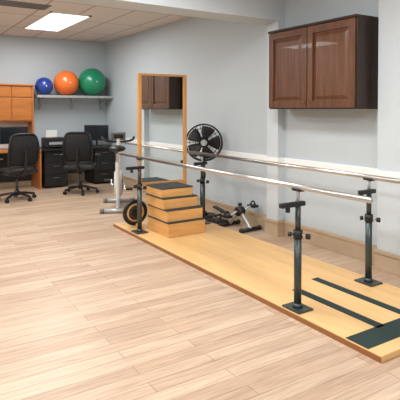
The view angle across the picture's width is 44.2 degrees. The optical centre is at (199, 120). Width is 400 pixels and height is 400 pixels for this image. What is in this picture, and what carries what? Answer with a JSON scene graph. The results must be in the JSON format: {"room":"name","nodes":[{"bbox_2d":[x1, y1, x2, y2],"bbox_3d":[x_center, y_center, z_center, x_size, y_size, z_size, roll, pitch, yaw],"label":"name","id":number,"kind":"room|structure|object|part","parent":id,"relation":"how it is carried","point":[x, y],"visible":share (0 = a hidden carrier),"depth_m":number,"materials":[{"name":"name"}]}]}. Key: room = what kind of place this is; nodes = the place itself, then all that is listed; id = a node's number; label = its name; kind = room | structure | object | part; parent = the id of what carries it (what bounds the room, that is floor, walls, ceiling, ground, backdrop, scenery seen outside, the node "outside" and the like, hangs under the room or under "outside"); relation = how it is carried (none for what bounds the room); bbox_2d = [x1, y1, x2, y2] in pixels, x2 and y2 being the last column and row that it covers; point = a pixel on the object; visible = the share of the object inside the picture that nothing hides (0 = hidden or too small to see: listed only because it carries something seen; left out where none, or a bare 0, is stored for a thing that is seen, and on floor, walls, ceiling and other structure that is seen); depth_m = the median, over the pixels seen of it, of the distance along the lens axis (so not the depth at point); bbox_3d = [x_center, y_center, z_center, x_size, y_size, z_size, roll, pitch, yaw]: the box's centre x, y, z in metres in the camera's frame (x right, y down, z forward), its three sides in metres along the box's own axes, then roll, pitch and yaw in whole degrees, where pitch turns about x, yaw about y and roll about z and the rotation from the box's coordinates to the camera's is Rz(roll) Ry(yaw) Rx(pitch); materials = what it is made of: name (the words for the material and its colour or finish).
{"room":"care facility","nodes":[
{"label":"care facility","id":0,"kind":"room"},
{"bbox_2d":[0,35,104,173],"bbox_3d":[-5.032,-0.160,8.828,7.000,2.950,0.100,-1,1,-32],"label":"wall","id":1,"kind":"structure","parent":0,"point":[23,60],"depth_m":10.06,"materials":[{"name":"grey paint"}]},
{"bbox_2d":[0,173,86,187],"bbox_3d":[-5.013,1.231,8.799,6.970,0.170,0.018,-1,1,-32],"label":"baseboard","id":2,"kind":"structure","parent":1,"relation":"attached to","point":[71,177],"depth_m":9.81,"materials":[{"name":"beige wood"}]},
{"bbox_2d":[34,95,111,109],"bbox_3d":[-2.590,-0.356,10.044,1.530,0.288,0.465,-1,1,-32],"label":"shelf","id":3,"kind":"object","parent":1,"relation":"attached to","point":[39,96],"visible":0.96,"depth_m":9.85,"materials":[{"name":"silver metal"}]},
{"bbox_2d":[35,77,52,94],"bbox_3d":[-3.055,-0.667,9.660,0.349,0.350,0.351,-1,1,-32],"label":"exercise ball","id":4,"kind":"object","parent":3,"relation":"on","point":[43,86],"visible":0.95,"depth_m":9.54,"materials":[{"name":"blue plastic"}]},
{"bbox_2d":[53,71,78,94],"bbox_3d":[-2.684,-0.747,9.895,0.498,0.500,0.502,-1,1,-32],"label":"exercise ball","id":5,"kind":"object","parent":3,"relation":"on","point":[65,82],"visible":0.9,"depth_m":9.72,"materials":[{"name":"orange plastic"}]},
{"bbox_2d":[78,68,105,95],"bbox_3d":[-2.228,-0.788,10.184,0.568,0.570,0.572,-1,1,-32],"label":"exercise ball","id":6,"kind":"object","parent":3,"relation":"on","point":[92,82],"visible":0.98,"depth_m":9.98,"materials":[{"name":"green plastic"}]},
{"bbox_2d":[0,0,189,42],"bbox_3d":[-1.701,-1.575,3.568,7.200,0.100,12.500,-1,1,-32],"label":"ceiling","id":7,"kind":"structure","parent":0,"point":[106,24],"depth_m":7.99,"materials":[{"name":"tile"}]},
{"bbox_2d":[0,0,50,9],"bbox_3d":[-2.649,-1.578,6.640,1.200,0.021,0.320,-1,1,-32],"label":"ceiling air vent","id":8,"kind":"object","parent":7,"relation":"in","point":[2,2],"depth_m":6.74,"materials":[{"name":"metal"}]},
{"bbox_2d":[24,11,50,27],"bbox_3d":[-2.637,-1.606,7.951,0.030,0.019,1.700,-1,1,-32],"label":"frame","id":9,"kind":"object","parent":7,"relation":"attached to","point":[48,13],"visible":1,"depth_m":7.82,"materials":[{"name":"white metal"}]},
{"bbox_2d":[27,13,86,30],"bbox_3d":[-2.384,-1.613,8.112,0.570,0.010,1.640,-1,1,-32],"label":"ceiling light","id":10,"kind":"object","parent":7,"relation":"in","point":[53,21],"visible":0.86,"depth_m":8.01,"materials":[{"name":"white plastic"}]},
{"bbox_2d":[51,11,91,16],"bbox_3d":[-1.936,-1.595,7.408,0.630,0.019,0.030,-1,1,-32],"label":"frame","id":11,"kind":"object","parent":7,"relation":"attached to","point":[51,11],"visible":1,"depth_m":7.39,"materials":[{"name":"white metal"}]},
{"bbox_2d":[57,15,90,31],"bbox_3d":[-2.131,-1.613,8.274,0.030,0.019,1.700,-1,1,-32],"label":"frame","id":12,"kind":"object","parent":7,"relation":"attached to","point":[90,15],"visible":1,"depth_m":8.20,"materials":[{"name":"white metal"}]},
{"bbox_2d":[56,0,284,24],"bbox_3d":[-2.039,-1.336,4.104,7.000,0.400,0.340,-1,1,-32],"label":"ceiling beam","id":13,"kind":"structure","parent":7,"relation":"attached to","point":[259,12],"depth_m":5.36,"materials":[{"name":"white paint"}]},
{"bbox_2d":[0,181,399,399],"bbox_3d":[-1.701,1.474,3.632,7.200,0.100,12.500,-1,1,-32],"label":"floor","id":14,"kind":"structure","parent":0,"point":[90,310],"depth_m":3.43,"materials":[{"name":"laminate"}]},
{"bbox_2d":[0,133,39,202],"bbox_3d":[-3.035,0.765,8.196,0.700,1.127,0.684,-1,2,-44],"label":"office chair","id":15,"kind":"object","parent":14,"relation":"on","point":[23,148],"visible":1,"depth_m":7.99,"materials":[{"name":"black fabric"}]},
{"bbox_3d":[-3.201,1.231,8.201,0.305,0.082,0.040,0,1,-8],"label":"arm","id":16,"kind":"part","parent":15,"relation":"part of","materials":[{"name":"black plastic"}]},
{"bbox_3d":[-3.078,1.233,8.072,0.040,0.082,0.305,0,1,10],"label":"arm","id":17,"kind":"part","parent":15,"relation":"part of","materials":[{"name":"black plastic"}]},
{"bbox_3d":[-3.054,0.843,8.217,0.520,0.090,0.490,-1,2,-44],"label":"seat","id":18,"kind":"part","parent":15,"relation":"part of","materials":[{"name":"black fabric"}]},
{"bbox_3d":[-2.869,0.487,8.022,0.538,0.565,0.132,-1,2,-44],"label":"frame","id":19,"kind":"part","parent":15,"relation":"part of","materials":[{"name":"black plastic"}]},
{"bbox_3d":[-2.917,1.232,8.150,0.305,0.082,0.040,1,1,28],"label":"arm","id":20,"kind":"part","parent":15,"relation":"part of","materials":[{"name":"black plastic"}]},
{"bbox_3d":[-2.941,1.228,8.327,0.305,0.082,0.040,-1,2,-44],"label":"arm","id":21,"kind":"part","parent":15,"relation":"part of","materials":[{"name":"black plastic"}]},
{"bbox_2d":[0,148,41,189],"bbox_3d":[-3.837,0.929,9.125,1.610,0.760,0.680,-1,1,-32],"label":"oak desk","id":22,"kind":"object","parent":14,"relation":"on","point":[36,179],"visible":0.46,"depth_m":9.53,"materials":[{"name":"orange oak wood"}]},
{"bbox_2d":[0,126,27,143],"bbox_3d":[-3.455,0.332,9.155,0.500,0.430,0.200,-1,1,-28],"label":"computer monitor","id":23,"kind":"object","parent":22,"relation":"on","point":[5,132],"visible":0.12,"depth_m":9.08,"materials":[{"name":"black plastic"}]},
{"bbox_2d":[0,84,34,147],"bbox_3d":[-3.941,-0.069,9.211,1.590,1.228,0.390,-1,1,-32],"label":"hutch","id":24,"kind":"object","parent":22,"relation":"on","point":[16,100],"visible":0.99,"depth_m":9.35,"materials":[{"name":"orange wood"}]},
{"bbox_3d":[-3.701,-0.207,9.176,0.362,0.430,0.020,-1,1,-32],"label":"door","id":25,"kind":"part","parent":24,"relation":"part of","materials":[{"name":"brown wood"}]},
{"bbox_3d":[-3.388,-0.211,9.376,0.362,0.430,0.020,-1,1,-32],"label":"door","id":26,"kind":"part","parent":24,"relation":"part of","materials":[{"name":"brown wood"}]},
{"bbox_2d":[40,144,113,186],"bbox_3d":[-2.509,0.896,9.971,1.460,0.730,0.680,-1,1,-32],"label":"office desk","id":27,"kind":"object","parent":14,"relation":"on","point":[53,173],"visible":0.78,"depth_m":9.58,"materials":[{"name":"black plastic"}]},
{"bbox_2d":[41,130,63,147],"bbox_3d":[-2.846,0.367,9.651,0.400,0.340,0.480,-1,1,-32],"label":"printer","id":28,"kind":"object","parent":27,"relation":"on","point":[51,140],"visible":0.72,"depth_m":9.58,"materials":[{"name":"black plastic"}]},
{"bbox_3d":[-2.765,0.703,9.484,0.430,0.210,0.020,-1,1,-32],"label":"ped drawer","id":29,"kind":"part","parent":27,"relation":"part of","materials":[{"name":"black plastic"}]},
{"bbox_3d":[-2.765,0.924,9.489,0.430,0.210,0.020,-1,1,-32],"label":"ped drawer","id":30,"kind":"part","parent":27,"relation":"part of","materials":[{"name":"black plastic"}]},
{"bbox_3d":[-2.765,1.146,9.493,0.430,0.210,0.020,-1,1,-32],"label":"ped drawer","id":31,"kind":"part","parent":27,"relation":"part of","materials":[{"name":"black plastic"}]},
{"bbox_2d":[84,125,108,145],"bbox_3d":[-2.136,0.311,10.173,0.500,0.430,0.200,0,1,3],"label":"computer monitor","id":32,"kind":"object","parent":27,"relation":"on","point":[96,131],"visible":0.7,"depth_m":10.14,"materials":[{"name":"black plastic"}]},
{"bbox_3d":[-1.942,0.692,10.008,0.400,0.210,0.020,-1,1,-32],"label":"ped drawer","id":33,"kind":"part","parent":27,"relation":"part of","materials":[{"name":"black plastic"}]},
{"bbox_3d":[-1.942,0.913,10.012,0.400,0.210,0.020,-1,1,-32],"label":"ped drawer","id":34,"kind":"part","parent":27,"relation":"part of","materials":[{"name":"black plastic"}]},
{"bbox_3d":[-1.942,1.135,10.017,0.400,0.210,0.020,-1,1,-32],"label":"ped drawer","id":35,"kind":"part","parent":27,"relation":"part of","materials":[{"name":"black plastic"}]},
{"bbox_2d":[59,131,100,195],"bbox_3d":[-2.158,0.751,8.876,0.700,1.127,0.684,0,1,-4],"label":"office chair","id":36,"kind":"object","parent":14,"relation":"on","point":[77,146],"visible":1,"depth_m":8.62,"materials":[{"name":"black fabric"}]},
{"bbox_3d":[-2.277,1.218,8.811,0.305,0.082,0.040,-1,2,-40],"label":"arm","id":37,"kind":"part","parent":36,"relation":"part of","materials":[{"name":"black plastic"}]},
{"bbox_3d":[-2.139,0.474,8.634,0.538,0.565,0.132,0,1,-4],"label":"frame","id":38,"kind":"part","parent":36,"relation":"part of","materials":[{"name":"black plastic"}]},
{"bbox_3d":[-2.160,0.829,8.905,0.520,0.090,0.490,0,1,-4],"label":"seat","id":39,"kind":"part","parent":36,"relation":"part of","materials":[{"name":"black fabric"}]},
{"bbox_3d":[-2.008,1.216,8.918,0.306,0.082,0.044,0,1,-5],"label":"arm","id":40,"kind":"part","parent":36,"relation":"part of","materials":[{"name":"black plastic"}]},
{"bbox_2d":[100,132,134,213],"bbox_3d":[-1.258,0.763,7.575,0.516,1.156,0.910,0,1,-7],"label":"exercise bike","id":41,"kind":"object","parent":14,"relation":"on","point":[120,137],"visible":0.99,"depth_m":7.54,"materials":[{"name":"silver metal"}]},
{"bbox_3d":[-1.225,0.557,7.323,0.036,0.226,0.075,0,1,-7],"label":"seat post","id":42,"kind":"part","parent":41,"relation":"part of","materials":[{"name":"silver metal"}]},
{"bbox_3d":[-1.220,0.418,7.281,0.247,0.099,0.299,0,1,-7],"label":"seat","id":43,"kind":"part","parent":41,"relation":"part of","materials":[{"name":"black plastic"}]},
{"bbox_3d":[-1.258,1.256,7.586,0.060,0.126,0.857,0,1,-7],"label":"frame","id":44,"kind":"part","parent":41,"relation":"part of","materials":[{"name":"silver metal"}]},
{"bbox_2d":[187,124,222,218],"bbox_3d":[0.055,0.699,6.925,0.525,1.313,0.366,0,1,0],"label":"pedestal fan","id":45,"kind":"object","parent":14,"relation":"on","point":[204,141],"visible":0.88,"depth_m":6.80,"materials":[{"name":"black plastic"}]},
{"bbox_3d":[-0.069,0.412,6.809,0.205,0.191,0.062,0,1,1],"label":"blade","id":46,"kind":"part","parent":45,"relation":"part of","materials":[{"name":"black plastic"}]},
{"bbox_3d":[-0.070,0.204,6.805,0.203,0.193,0.062,0,1,0],"label":"blade","id":47,"kind":"part","parent":45,"relation":"part of","materials":[{"name":"black plastic"}]},
{"bbox_3d":[0.111,0.439,6.792,0.190,0.196,0.049,0,1,18],"label":"blade","id":48,"kind":"part","parent":45,"relation":"part of","materials":[{"name":"black plastic"}]},
{"bbox_3d":[0.112,0.176,6.817,0.190,0.196,0.049,0,1,-17],"label":"blade","id":49,"kind":"part","parent":45,"relation":"part of","materials":[{"name":"black plastic"}]},
{"bbox_3d":[0.188,0.308,6.803,0.189,0.190,0.062,0,1,0],"label":"blade","id":50,"kind":"part","parent":45,"relation":"part of","materials":[{"name":"black plastic"}]},
{"bbox_2d":[206,206,228,223],"bbox_3d":[0.231,1.267,6.625,0.200,0.189,0.240,-1,2,-42],"label":"mini stepper","id":51,"kind":"object","parent":14,"relation":"on","point":[214,219],"visible":0.96,"depth_m":6.60,"materials":[{"name":"black plastic"}]},
{"bbox_2d":[218,200,261,232],"bbox_3d":[0.505,1.191,6.241,0.362,0.357,0.462,-1,1,-36],"label":"pedal exerciser","id":52,"kind":"object","parent":14,"relation":"on","point":[240,210],"visible":0.98,"depth_m":6.20,"materials":[{"name":"black plastic"}]},
{"bbox_3d":[0.444,1.241,6.324,0.048,0.223,0.231,-1,1,-36],"label":"frame","id":53,"kind":"part","parent":52,"relation":"part of","materials":[{"name":"silver metal"}]},
{"bbox_3d":[0.566,1.244,6.160,0.048,0.223,0.231,-1,1,-36],"label":"frame","id":54,"kind":"part","parent":52,"relation":"part of","materials":[{"name":"silver metal"}]},
{"bbox_2d":[113,219,399,362],"bbox_3d":[0.435,1.377,4.925,1.086,0.041,4.070,-1,1,-32],"label":"wooden platform","id":55,"kind":"object","parent":14,"relation":"on","point":[365,319],"visible":0.87,"depth_m":4.12,"materials":[{"name":"brown wood"}]},
{"bbox_2d":[123,199,146,224],"bbox_3d":[-0.816,1.159,6.211,0.334,0.334,0.071,-1,1,-29],"label":"wheel","id":56,"kind":"object","parent":55,"relation":"on","point":[130,210],"visible":0.78,"depth_m":6.17,"materials":[{"name":"rubber"}]},
{"bbox_2d":[136,73,186,228],"bbox_3d":[-0.474,0.373,6.234,0.690,1.910,0.130,-1,1,-32],"label":"mirror","id":57,"kind":"object","parent":55,"relation":"on","point":[161,98],"visible":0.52,"depth_m":6.22,"materials":[{"name":"clear mirror"}]},
{"bbox_3d":[-0.743,0.377,6.057,0.045,1.910,0.040,-1,1,-32],"label":"leg","id":58,"kind":"part","parent":57,"relation":"part of","materials":[{"name":"brown wood"}]},
{"bbox_3d":[-0.471,0.106,6.225,0.600,1.325,0.006,-1,1,-32],"label":"glass","id":59,"kind":"part","parent":57,"relation":"part of","materials":[{"name":"white mirror"}]},
{"bbox_3d":[-0.471,-0.569,6.210,0.600,0.025,0.040,-1,1,-32],"label":"rail","id":60,"kind":"part","parent":57,"relation":"part of","materials":[{"name":"brown wood"}]},
{"bbox_3d":[-0.471,0.798,6.239,0.600,0.060,0.040,-1,1,-32],"label":"rail","id":61,"kind":"part","parent":57,"relation":"part of","materials":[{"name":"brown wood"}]},
{"bbox_3d":[-0.199,0.370,6.403,0.045,1.910,0.040,-1,1,-32],"label":"leg","id":62,"kind":"part","parent":57,"relation":"part of","materials":[{"name":"brown wood"}]},
{"bbox_2d":[146,182,204,237],"bbox_3d":[-0.297,1.060,5.962,0.528,0.548,0.524,-1,1,-32],"label":"boxes","id":63,"kind":"object","parent":55,"relation":"on","point":[173,209],"visible":1,"depth_m":5.80,"materials":[{"name":"brown wood"}]},
{"bbox_2d":[119,150,399,313],"bbox_3d":[0.355,0.898,4.930,1.135,0.915,3.900,-1,1,-32],"label":"bars","id":64,"kind":"object","parent":55,"relation":"on","point":[296,306],"visible":0.95,"depth_m":4.14,"materials":[{"name":"silver metal"}]},
{"bbox_3d":[-0.722,1.330,5.889,0.150,0.012,0.180,-1,1,-32],"label":"post plate","id":65,"kind":"part","parent":64,"relation":"part of","materials":[{"name":"grey metal"}]},
{"bbox_3d":[-0.722,1.051,5.883,0.056,0.549,0.056,-1,1,-32],"label":"post","id":66,"kind":"part","parent":64,"relation":"part of","materials":[{"name":"grey metal"}]},
{"bbox_3d":[-0.722,0.677,5.875,0.042,0.200,0.042,-1,1,-32],"label":"post","id":67,"kind":"part","parent":64,"relation":"part of","materials":[{"name":"grey metal"}]},
{"bbox_3d":[0.029,1.041,6.361,0.056,0.549,0.056,-1,1,-32],"label":"post","id":68,"kind":"part","parent":64,"relation":"part of","materials":[{"name":"grey metal"}]},
{"bbox_3d":[0.718,1.377,3.629,0.150,0.012,0.180,-1,1,-32],"label":"post plate","id":69,"kind":"part","parent":64,"relation":"part of","materials":[{"name":"grey metal"}]},
{"bbox_3d":[0.718,1.099,3.623,0.056,0.549,0.056,-1,1,-32],"label":"post","id":70,"kind":"part","parent":64,"relation":"part of","materials":[{"name":"grey metal"}]},
{"bbox_3d":[0.718,0.724,3.616,0.042,0.200,0.042,-1,1,-32],"label":"post","id":71,"kind":"part","parent":64,"relation":"part of","materials":[{"name":"grey metal"}]},
{"bbox_3d":[1.426,1.366,4.175,0.150,0.012,0.180,-1,1,-32],"label":"post plate","id":72,"kind":"part","parent":64,"relation":"part of","materials":[{"name":"grey metal"}]},
{"bbox_3d":[1.426,1.087,4.169,0.056,0.549,0.056,-1,1,-32],"label":"post","id":73,"kind":"part","parent":64,"relation":"part of","materials":[{"name":"grey metal"}]},
{"bbox_3d":[1.426,0.713,4.161,0.042,0.200,0.042,-1,1,-32],"label":"post","id":74,"kind":"part","parent":64,"relation":"part of","materials":[{"name":"grey metal"}]},
{"bbox_2d":[105,0,378,244],"bbox_3d":[1.293,-0.090,5.507,0.100,2.950,12.500,-1,1,-32],"label":"wall","id":75,"kind":"structure","parent":0,"point":[224,63],"depth_m":6.50,"materials":[{"name":"grey paint"}]},
{"bbox_2d":[113,178,264,229],"bbox_3d":[-0.586,1.247,8.376,0.018,0.155,5.490,-1,1,-32],"label":"baseboard","id":76,"kind":"object","parent":75,"relation":"attached to","point":[254,220],"visible":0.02,"depth_m":6.88,"materials":[{"name":"beige wood"}]},
{"bbox_2d":[109,137,399,178],"bbox_3d":[0.284,0.458,6.891,0.128,0.075,8.900,-1,1,-32],"label":"chair rail","id":77,"kind":"object","parent":75,"relation":"attached to","point":[341,167],"visible":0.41,"depth_m":5.44,"materials":[{"name":"white wood"}]},
{"bbox_2d":[123,175,399,259],"bbox_3d":[0.284,1.183,6.906,0.128,0.035,8.900,-1,1,-32],"label":"cap","id":78,"kind":"object","parent":75,"relation":"attached to","point":[348,239],"visible":0.62,"depth_m":5.45,"materials":[{"name":"brown wood"}]},
{"bbox_2d":[267,21,284,220],"bbox_3d":[0.908,0.101,5.929,0.100,2.550,0.200,-1,1,-32],"label":"pilaster","id":79,"kind":"object","parent":75,"relation":"attached to","point":[275,117],"visible":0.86,"depth_m":5.88,"materials":[{"name":"grey paint"}]},
{"bbox_2d":[265,221,277,236],"bbox_3d":[0.858,1.299,5.923,0.018,0.155,0.236,-1,1,-32],"label":"baseboard","id":80,"kind":"object","parent":79,"relation":"attached to","point":[271,228],"visible":1,"depth_m":5.91,"materials":[{"name":"beige wood"}]},
{"bbox_2d":[278,223,283,236],"bbox_3d":[0.967,1.300,5.863,0.100,0.155,0.018,-1,1,-32],"label":"baseboard","id":81,"kind":"object","parent":79,"relation":"attached to","point":[280,226],"visible":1,"depth_m":5.85,"materials":[{"name":"beige wood"}]},
{"bbox_2d":[268,14,378,108],"bbox_3d":[1.240,-0.558,5.176,0.335,0.880,1.252,-1,1,-32],"label":"upper cabinet","id":82,"kind":"object","parent":75,"relation":"attached to","point":[330,63],"visible":1,"depth_m":4.88,"materials":[{"name":"brown wood"}]},
{"bbox_3d":[0.951,-0.172,5.373,0.020,0.075,0.445,-1,1,-32],"label":"door rail","id":83,"kind":"part","parent":82,"relation":"part of","materials":[{"name":"brown wood"}]},
{"bbox_3d":[0.951,-0.935,5.357,0.020,0.075,0.445,-1,1,-32],"label":"door rail","id":84,"kind":"part","parent":82,"relation":"part of","materials":[{"name":"brown wood"}]},
{"bbox_3d":[0.951,-0.553,5.365,0.015,0.688,0.445,-1,1,-32],"label":"door panel","id":85,"kind":"part","parent":82,"relation":"part of","materials":[{"name":"brown wood"}]},
{"bbox_3d":[1.244,-0.986,5.170,0.325,0.025,1.252,-1,1,-32],"label":"crown","id":86,"kind":"part","parent":82,"relation":"part of","materials":[{"name":"brown wood"}]},
{"bbox_3d":[1.281,-0.161,4.854,0.020,0.075,0.465,-1,1,-32],"label":"door rail","id":87,"kind":"part","parent":82,"relation":"part of","materials":[{"name":"brown wood"}]},
{"bbox_3d":[1.281,-0.924,4.838,0.020,0.075,0.465,-1,1,-32],"label":"door rail","id":88,"kind":"part","parent":82,"relation":"part of","materials":[{"name":"brown wood"}]},
{"bbox_3d":[1.282,-0.543,4.846,0.015,0.688,0.465,-1,1,-32],"label":"door panel","id":89,"kind":"part","parent":82,"relation":"part of","materials":[{"name":"brown wood"}]},
{"bbox_3d":[1.588,-0.548,4.662,0.300,0.880,0.006,-1,1,-32],"label":"panel","id":90,"kind":"part","parent":82,"relation":"part of","materials":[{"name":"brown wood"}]},
{"bbox_2d":[284,223,373,263],"bbox_3d":[1.373,1.312,5.302,0.018,0.155,1.400,-1,1,-32],"label":"baseboard","id":91,"kind":"object","parent":75,"relation":"attached to","point":[350,249],"visible":0.56,"depth_m":5.22,"materials":[{"name":"beige wood"}]},
{"bbox_2d":[377,0,399,254],"bbox_3d":[2.200,-0.057,3.897,0.100,2.950,1.810,-1,1,-32],"label":"pilaster","id":92,"kind":"object","parent":75,"relation":"attached to","point":[388,193],"visible":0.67,"depth_m":4.53,"materials":[{"name":"grey paint"}]},
{"bbox_2d":[374,252,399,276],"bbox_3d":[2.146,1.341,3.902,0.018,0.155,1.828,-1,1,-32],"label":"baseboard","id":93,"kind":"object","parent":92,"relation":"attached to","point":[384,263],"visible":1,"depth_m":4.54,"materials":[{"name":"beige wood"}]}
]}

